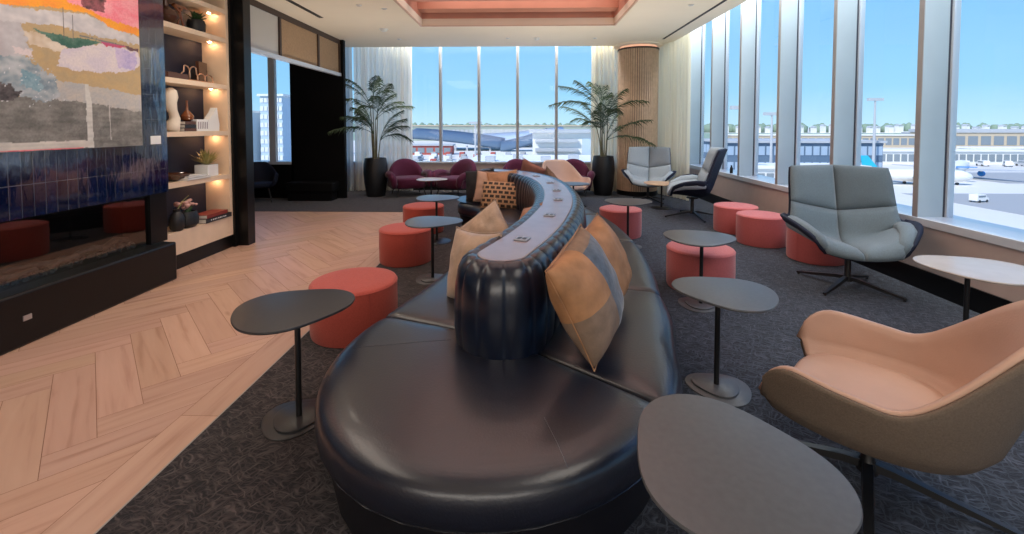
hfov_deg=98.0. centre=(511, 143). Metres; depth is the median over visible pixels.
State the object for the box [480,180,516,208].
throw pillow
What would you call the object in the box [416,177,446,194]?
side table
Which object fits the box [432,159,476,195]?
tub chair
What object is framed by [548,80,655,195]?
potted palm
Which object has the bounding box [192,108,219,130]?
sculpture
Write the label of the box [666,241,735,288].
round ottoman
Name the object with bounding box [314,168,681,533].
sofa
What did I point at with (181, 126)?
book
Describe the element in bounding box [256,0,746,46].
ceiling
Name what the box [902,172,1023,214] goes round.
ground
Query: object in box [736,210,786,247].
round ottoman
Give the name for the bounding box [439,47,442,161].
window mullion
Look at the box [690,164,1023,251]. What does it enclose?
trim
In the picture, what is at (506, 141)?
terminal building
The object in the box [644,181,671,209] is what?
side table
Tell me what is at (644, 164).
chair
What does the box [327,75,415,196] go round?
potted palm
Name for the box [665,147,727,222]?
chair
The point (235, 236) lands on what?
trim
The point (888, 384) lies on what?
seat cushion
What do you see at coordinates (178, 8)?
sculpture
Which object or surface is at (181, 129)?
book
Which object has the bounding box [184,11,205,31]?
potted plant
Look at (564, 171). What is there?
shell chair
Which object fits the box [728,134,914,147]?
terminal building
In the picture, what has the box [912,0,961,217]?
window mullion
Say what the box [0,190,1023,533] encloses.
floor
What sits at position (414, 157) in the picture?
van
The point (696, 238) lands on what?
side table
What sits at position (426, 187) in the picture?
baseboard
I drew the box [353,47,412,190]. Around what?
curtain
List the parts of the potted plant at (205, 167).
pot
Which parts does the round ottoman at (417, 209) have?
seat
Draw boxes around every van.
[413,156,422,160]
[429,156,438,160]
[969,194,988,202]
[975,160,989,165]
[1003,161,1012,166]
[1014,160,1023,165]
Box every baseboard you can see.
[413,186,589,190]
[699,193,1013,313]
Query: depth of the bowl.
5.38 m
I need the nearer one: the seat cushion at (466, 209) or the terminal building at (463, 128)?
the seat cushion at (466, 209)
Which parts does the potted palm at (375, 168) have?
stem, stem, stem, stem, stem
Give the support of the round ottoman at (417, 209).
on the floor at (231, 478)
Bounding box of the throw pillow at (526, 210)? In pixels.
[519,202,542,219]
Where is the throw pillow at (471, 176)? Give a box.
[465,168,493,201]
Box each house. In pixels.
[764,126,770,132]
[810,126,816,132]
[819,124,826,132]
[866,126,872,132]
[884,125,894,132]
[894,124,903,132]
[961,124,969,128]
[982,125,990,128]
[998,125,1006,128]
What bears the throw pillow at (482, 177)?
on the sofa
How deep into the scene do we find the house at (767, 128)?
694.15 m
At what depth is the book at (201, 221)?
5.87 m
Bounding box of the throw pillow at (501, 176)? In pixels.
[486,169,516,181]
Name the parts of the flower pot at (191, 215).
pot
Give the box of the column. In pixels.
[613,41,663,196]
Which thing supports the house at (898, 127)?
on the ground at (971, 186)
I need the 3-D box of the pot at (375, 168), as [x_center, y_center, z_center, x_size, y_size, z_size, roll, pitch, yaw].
[-3.311,0.801,10.814,0.570,0.920,0.570,0,2,2]
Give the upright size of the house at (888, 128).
11.968 m
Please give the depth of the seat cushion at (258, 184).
9.80 m
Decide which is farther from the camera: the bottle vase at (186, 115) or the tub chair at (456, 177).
the tub chair at (456, 177)
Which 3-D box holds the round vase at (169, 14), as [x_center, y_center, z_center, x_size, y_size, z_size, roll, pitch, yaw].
[-4.098,-1.563,5.264,0.270,0.300,0.270,0,2,2]
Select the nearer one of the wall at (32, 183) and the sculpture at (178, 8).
the wall at (32, 183)
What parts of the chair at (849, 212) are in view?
panel, seat panel, panel, seat panel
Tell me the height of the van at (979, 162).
1.504 m
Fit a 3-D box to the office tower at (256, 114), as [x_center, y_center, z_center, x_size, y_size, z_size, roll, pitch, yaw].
[-67.455,-1.122,113.907,8.000,14.500,11.000,0,2,2]
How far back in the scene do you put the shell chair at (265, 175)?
10.28 m
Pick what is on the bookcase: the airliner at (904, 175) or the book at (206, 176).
the book at (206, 176)
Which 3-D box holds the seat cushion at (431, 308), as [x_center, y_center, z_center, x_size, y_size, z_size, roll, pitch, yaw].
[-0.278,1.190,3.610,0.763,0.213,1.684,1,2,17]
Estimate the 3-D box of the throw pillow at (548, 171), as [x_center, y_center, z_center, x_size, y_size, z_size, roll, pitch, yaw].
[0.674,0.654,7.637,0.212,0.571,0.584,-1,2,-16]
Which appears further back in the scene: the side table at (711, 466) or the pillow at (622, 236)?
the pillow at (622, 236)
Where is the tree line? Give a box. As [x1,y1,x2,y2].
[353,122,1023,132]
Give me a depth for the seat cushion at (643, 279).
3.79 m
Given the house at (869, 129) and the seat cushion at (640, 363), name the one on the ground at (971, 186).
the house at (869, 129)
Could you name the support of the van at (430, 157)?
on the ground at (971, 186)
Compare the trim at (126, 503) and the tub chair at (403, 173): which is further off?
the tub chair at (403, 173)
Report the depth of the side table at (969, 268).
3.31 m
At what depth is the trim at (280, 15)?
8.21 m
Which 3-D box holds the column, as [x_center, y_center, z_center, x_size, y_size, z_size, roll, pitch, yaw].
[3.131,-0.596,11.105,1.199,3.700,1.199,1,2,16]
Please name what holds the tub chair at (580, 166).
on the floor at (231, 478)
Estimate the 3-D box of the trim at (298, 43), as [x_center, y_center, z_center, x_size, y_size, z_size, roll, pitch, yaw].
[-4.056,-1.930,9.053,0.020,0.670,2.460,0,2,2]
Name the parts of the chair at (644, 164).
seat panel, panel, seat panel, panel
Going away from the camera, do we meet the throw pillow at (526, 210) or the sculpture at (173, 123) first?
the throw pillow at (526, 210)
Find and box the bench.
[285,181,339,200]
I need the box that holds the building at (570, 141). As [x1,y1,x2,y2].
[529,129,590,154]
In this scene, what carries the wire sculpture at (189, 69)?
on the bookcase
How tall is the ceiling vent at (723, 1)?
0.010 m
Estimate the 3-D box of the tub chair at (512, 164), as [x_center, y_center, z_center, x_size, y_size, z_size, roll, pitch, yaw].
[0.211,0.825,11.120,1.128,0.855,0.938,-1,2,-13]
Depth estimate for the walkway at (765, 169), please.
74.62 m
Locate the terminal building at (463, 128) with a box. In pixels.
[412,125,590,140]
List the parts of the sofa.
spine backrest, panel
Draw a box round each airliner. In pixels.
[861,155,972,184]
[892,160,1021,175]
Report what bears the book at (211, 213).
on the book at (201, 221)
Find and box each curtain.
[345,47,353,190]
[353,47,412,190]
[590,46,617,191]
[657,32,690,200]
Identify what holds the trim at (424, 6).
attached to the ceiling at (621, 3)
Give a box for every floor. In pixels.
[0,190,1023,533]
[0,211,402,533]
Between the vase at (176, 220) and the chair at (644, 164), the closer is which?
the vase at (176, 220)
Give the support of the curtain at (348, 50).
hanging from the ceiling
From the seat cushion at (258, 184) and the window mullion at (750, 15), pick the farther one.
the seat cushion at (258, 184)
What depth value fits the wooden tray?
5.34 m
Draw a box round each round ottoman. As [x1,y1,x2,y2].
[308,267,397,347]
[379,222,430,267]
[403,202,443,233]
[599,205,641,238]
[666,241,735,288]
[713,202,758,234]
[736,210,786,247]
[786,227,843,265]
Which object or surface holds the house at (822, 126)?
on the ground at (971, 186)
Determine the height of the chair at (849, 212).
1.250 m
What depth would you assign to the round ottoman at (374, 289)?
3.47 m
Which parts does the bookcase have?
panel, shelf, shelf, shelf, shelf, shelf, panel, panel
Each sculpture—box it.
[165,88,180,131]
[171,3,186,25]
[181,65,212,82]
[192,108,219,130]
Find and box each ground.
[353,128,1023,229]
[353,133,900,139]
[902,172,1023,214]
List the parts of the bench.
seat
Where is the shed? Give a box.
[413,144,455,154]
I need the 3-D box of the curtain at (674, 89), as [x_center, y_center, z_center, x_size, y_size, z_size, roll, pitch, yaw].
[3.752,-0.991,10.722,0.112,4.480,1.588,-1,2,-18]
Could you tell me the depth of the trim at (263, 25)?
7.33 m
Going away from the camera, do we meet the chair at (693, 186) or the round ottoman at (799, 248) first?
the round ottoman at (799, 248)
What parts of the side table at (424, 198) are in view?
plate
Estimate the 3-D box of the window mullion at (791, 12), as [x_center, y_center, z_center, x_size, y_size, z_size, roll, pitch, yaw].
[4.482,-1.239,7.183,0.348,3.800,0.100,0,2,2]
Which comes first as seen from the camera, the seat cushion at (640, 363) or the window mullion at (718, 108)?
the seat cushion at (640, 363)
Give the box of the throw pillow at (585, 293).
[545,224,623,371]
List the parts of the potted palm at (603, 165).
stem, stem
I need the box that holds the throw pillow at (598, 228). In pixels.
[585,213,631,296]
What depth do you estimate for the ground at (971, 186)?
77.65 m
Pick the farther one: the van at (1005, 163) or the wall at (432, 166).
the van at (1005, 163)
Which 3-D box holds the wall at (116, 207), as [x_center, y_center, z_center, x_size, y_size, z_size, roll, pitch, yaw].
[-4.506,-0.218,1.700,0.100,3.700,9.170,0,2,2]
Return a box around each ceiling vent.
[286,0,322,17]
[663,0,726,38]
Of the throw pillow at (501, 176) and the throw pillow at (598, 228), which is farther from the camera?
the throw pillow at (501, 176)
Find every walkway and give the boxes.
[758,163,871,177]
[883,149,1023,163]
[957,146,1023,149]
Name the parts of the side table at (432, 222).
plate, plate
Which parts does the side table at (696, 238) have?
plate, plate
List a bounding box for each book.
[178,175,210,180]
[180,121,195,124]
[180,125,195,127]
[180,128,196,130]
[185,174,206,177]
[195,61,206,80]
[198,209,227,218]
[198,212,231,223]
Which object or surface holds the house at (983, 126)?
on the ground at (971, 186)
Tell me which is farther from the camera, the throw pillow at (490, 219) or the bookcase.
the bookcase
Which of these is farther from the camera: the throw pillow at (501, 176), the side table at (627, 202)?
the throw pillow at (501, 176)
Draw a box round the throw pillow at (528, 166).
[520,158,544,173]
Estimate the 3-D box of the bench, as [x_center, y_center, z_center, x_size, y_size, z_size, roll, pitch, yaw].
[-4.577,1.074,10.229,1.100,0.420,0.400,0,2,2]
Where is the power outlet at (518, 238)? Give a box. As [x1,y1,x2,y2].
[513,236,530,241]
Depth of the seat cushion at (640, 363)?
2.34 m
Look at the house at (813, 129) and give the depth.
693.30 m
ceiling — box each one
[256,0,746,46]
[404,0,628,18]
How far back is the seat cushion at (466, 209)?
7.08 m
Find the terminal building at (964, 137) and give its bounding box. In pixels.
[908,129,1023,148]
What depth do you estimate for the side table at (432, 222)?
4.89 m
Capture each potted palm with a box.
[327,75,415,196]
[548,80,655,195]
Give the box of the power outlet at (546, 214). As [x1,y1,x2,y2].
[543,213,554,216]
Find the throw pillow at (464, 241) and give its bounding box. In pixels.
[447,226,502,297]
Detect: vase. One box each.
[163,0,179,23]
[168,195,188,231]
[180,100,193,120]
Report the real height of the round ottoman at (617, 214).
0.429 m
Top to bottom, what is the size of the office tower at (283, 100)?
18.500 m
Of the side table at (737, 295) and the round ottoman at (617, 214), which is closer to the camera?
the side table at (737, 295)
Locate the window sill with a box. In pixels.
[689,168,1023,301]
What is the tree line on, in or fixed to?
on the ground at (971, 186)
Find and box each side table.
[230,289,354,440]
[405,216,462,284]
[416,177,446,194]
[416,195,459,244]
[565,182,589,188]
[605,198,651,248]
[637,394,862,533]
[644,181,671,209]
[663,230,736,312]
[671,277,778,406]
[913,255,1023,320]
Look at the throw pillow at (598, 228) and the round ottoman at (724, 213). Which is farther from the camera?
the round ottoman at (724, 213)
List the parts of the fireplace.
post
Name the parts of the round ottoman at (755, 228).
seat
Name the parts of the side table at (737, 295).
plate, plate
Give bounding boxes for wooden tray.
[165,71,188,79]
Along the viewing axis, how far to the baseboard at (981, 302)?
4.47 m
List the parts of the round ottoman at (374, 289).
seat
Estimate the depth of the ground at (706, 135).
643.39 m
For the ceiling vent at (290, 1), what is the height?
0.010 m
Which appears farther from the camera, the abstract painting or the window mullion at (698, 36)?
the window mullion at (698, 36)
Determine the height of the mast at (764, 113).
13.250 m
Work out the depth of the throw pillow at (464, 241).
3.13 m
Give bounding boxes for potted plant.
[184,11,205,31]
[191,149,219,175]
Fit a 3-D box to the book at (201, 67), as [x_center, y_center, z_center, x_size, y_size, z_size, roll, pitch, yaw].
[-4.131,-0.946,5.921,0.040,0.283,0.242,-1,2,-13]
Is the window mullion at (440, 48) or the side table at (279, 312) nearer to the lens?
the side table at (279, 312)
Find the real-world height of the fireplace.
0.965 m
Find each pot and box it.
[173,198,198,227]
[363,157,387,196]
[592,155,614,195]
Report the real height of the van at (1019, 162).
1.504 m
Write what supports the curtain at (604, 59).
hanging from the ceiling
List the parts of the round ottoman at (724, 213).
seat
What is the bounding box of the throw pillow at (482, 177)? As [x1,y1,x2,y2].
[473,170,487,201]
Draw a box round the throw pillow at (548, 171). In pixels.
[545,166,557,178]
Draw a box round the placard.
[150,136,160,143]
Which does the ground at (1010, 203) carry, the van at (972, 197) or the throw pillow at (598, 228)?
the van at (972, 197)
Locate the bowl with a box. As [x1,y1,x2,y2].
[168,172,190,180]
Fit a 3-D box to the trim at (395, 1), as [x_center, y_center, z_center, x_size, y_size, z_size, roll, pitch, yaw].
[0.012,-2.204,5.192,3.880,0.012,7.350,0,2,2]
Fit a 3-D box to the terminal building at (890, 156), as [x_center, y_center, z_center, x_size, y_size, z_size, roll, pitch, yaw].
[113.465,3.547,127.232,61.000,4.100,5.000,0,2,2]
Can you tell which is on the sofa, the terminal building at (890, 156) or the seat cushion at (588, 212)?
the seat cushion at (588, 212)
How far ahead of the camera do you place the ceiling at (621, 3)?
8.81 m
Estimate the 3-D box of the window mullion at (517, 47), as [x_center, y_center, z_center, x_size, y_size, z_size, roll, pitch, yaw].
[0.147,-1.426,11.717,0.076,3.790,0.150,0,2,2]
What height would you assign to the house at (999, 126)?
12.889 m
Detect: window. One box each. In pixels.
[254,57,290,163]
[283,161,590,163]
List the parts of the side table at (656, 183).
plate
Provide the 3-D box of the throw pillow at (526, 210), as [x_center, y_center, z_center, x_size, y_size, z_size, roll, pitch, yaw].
[0.157,0.807,4.333,0.212,0.526,0.552,-1,2,-20]
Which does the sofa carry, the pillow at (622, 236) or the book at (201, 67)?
the pillow at (622, 236)
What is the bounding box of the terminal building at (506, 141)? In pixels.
[412,127,563,151]
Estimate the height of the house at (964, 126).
13.789 m
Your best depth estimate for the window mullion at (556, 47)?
11.66 m
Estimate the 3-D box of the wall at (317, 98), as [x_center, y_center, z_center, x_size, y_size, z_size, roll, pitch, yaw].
[-6.568,-0.573,10.526,5.300,3.700,0.120,0,2,2]
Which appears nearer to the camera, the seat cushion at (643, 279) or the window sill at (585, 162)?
the seat cushion at (643, 279)
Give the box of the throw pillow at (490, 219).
[458,198,508,233]
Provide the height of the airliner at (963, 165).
6.308 m
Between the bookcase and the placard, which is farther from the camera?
the bookcase
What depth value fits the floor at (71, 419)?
3.04 m
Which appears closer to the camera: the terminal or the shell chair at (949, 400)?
the shell chair at (949, 400)
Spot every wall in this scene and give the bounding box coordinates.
[0,0,168,221]
[38,201,122,269]
[254,40,346,197]
[354,163,590,189]
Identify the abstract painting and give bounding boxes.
[0,0,142,152]
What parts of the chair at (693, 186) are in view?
seat panel, seat panel, panel, panel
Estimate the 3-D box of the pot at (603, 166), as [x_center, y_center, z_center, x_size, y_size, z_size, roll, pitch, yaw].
[2.256,0.773,11.003,0.550,0.960,0.550,0,2,2]
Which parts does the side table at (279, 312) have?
plate, plate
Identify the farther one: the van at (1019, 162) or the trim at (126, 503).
the van at (1019, 162)
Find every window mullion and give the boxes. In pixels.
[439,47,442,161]
[477,47,480,161]
[516,46,518,158]
[555,46,557,159]
[690,24,705,163]
[710,10,729,168]
[737,0,761,175]
[775,0,803,184]
[830,0,865,165]
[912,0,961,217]
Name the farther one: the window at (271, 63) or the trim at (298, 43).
the window at (271, 63)
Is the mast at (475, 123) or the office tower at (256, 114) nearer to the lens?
the mast at (475, 123)
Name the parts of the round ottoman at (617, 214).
seat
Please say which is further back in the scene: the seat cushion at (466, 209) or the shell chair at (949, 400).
the seat cushion at (466, 209)
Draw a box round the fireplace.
[0,192,176,355]
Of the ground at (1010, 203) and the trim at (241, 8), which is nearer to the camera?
the trim at (241, 8)
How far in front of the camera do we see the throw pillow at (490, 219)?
3.88 m
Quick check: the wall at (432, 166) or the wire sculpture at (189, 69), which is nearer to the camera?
the wire sculpture at (189, 69)
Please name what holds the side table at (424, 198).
on the floor at (231, 478)
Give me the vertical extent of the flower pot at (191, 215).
0.345 m
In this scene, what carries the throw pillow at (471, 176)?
on the sofa
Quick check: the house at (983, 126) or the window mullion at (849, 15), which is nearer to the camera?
the window mullion at (849, 15)
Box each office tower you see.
[252,111,260,160]
[257,94,290,160]
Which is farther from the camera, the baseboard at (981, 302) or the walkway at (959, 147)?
the walkway at (959, 147)
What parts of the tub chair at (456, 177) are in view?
armrest, seat, armrest, backrest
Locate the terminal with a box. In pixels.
[703,138,886,169]
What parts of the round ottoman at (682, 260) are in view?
seat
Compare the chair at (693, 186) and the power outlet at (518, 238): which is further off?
the chair at (693, 186)
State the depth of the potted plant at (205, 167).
5.88 m
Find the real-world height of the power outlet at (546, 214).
0.010 m
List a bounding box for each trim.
[94,263,379,533]
[227,0,238,246]
[233,0,254,244]
[250,0,340,75]
[250,5,278,54]
[281,19,338,71]
[393,0,637,26]
[410,0,617,12]
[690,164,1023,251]
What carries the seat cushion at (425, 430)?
on the sofa
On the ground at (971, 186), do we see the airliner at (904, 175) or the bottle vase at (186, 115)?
the airliner at (904, 175)
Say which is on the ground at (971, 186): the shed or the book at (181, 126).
the shed
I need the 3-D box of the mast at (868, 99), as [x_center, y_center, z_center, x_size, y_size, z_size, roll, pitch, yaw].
[74.495,-1.200,91.550,3.000,16.450,0.600,0,2,2]
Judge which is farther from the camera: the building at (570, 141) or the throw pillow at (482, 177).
the building at (570, 141)
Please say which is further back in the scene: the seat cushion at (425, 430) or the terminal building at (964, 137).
the terminal building at (964, 137)
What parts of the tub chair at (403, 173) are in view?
armrest, backrest, seat, armrest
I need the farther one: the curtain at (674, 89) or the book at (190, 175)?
the curtain at (674, 89)
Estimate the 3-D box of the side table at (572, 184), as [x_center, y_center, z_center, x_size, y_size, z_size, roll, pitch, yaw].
[1.138,1.044,8.121,0.567,0.650,0.527,0,2,2]
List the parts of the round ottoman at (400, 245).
seat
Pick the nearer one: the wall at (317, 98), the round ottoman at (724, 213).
the round ottoman at (724, 213)
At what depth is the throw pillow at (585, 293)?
2.24 m
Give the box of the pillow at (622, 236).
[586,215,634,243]
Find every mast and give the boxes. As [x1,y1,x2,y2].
[469,122,481,156]
[763,112,776,162]
[867,98,883,162]
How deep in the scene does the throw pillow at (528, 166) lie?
7.94 m
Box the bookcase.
[162,0,232,268]
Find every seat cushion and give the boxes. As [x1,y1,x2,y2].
[254,181,271,187]
[314,318,649,532]
[386,271,454,328]
[457,195,485,217]
[477,208,521,224]
[540,290,681,401]
[571,186,584,189]
[585,208,597,214]
[620,241,660,296]
[795,353,943,409]
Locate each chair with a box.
[254,162,278,202]
[385,158,432,196]
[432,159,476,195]
[503,159,522,169]
[542,159,590,206]
[566,159,594,196]
[621,147,676,203]
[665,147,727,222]
[758,300,1023,533]
[780,165,923,301]
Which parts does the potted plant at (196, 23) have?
pot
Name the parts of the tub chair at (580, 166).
backrest, armrest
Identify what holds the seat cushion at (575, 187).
on the shell chair at (564, 171)
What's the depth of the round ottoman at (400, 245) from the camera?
5.35 m
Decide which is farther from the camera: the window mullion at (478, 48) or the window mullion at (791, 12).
the window mullion at (478, 48)

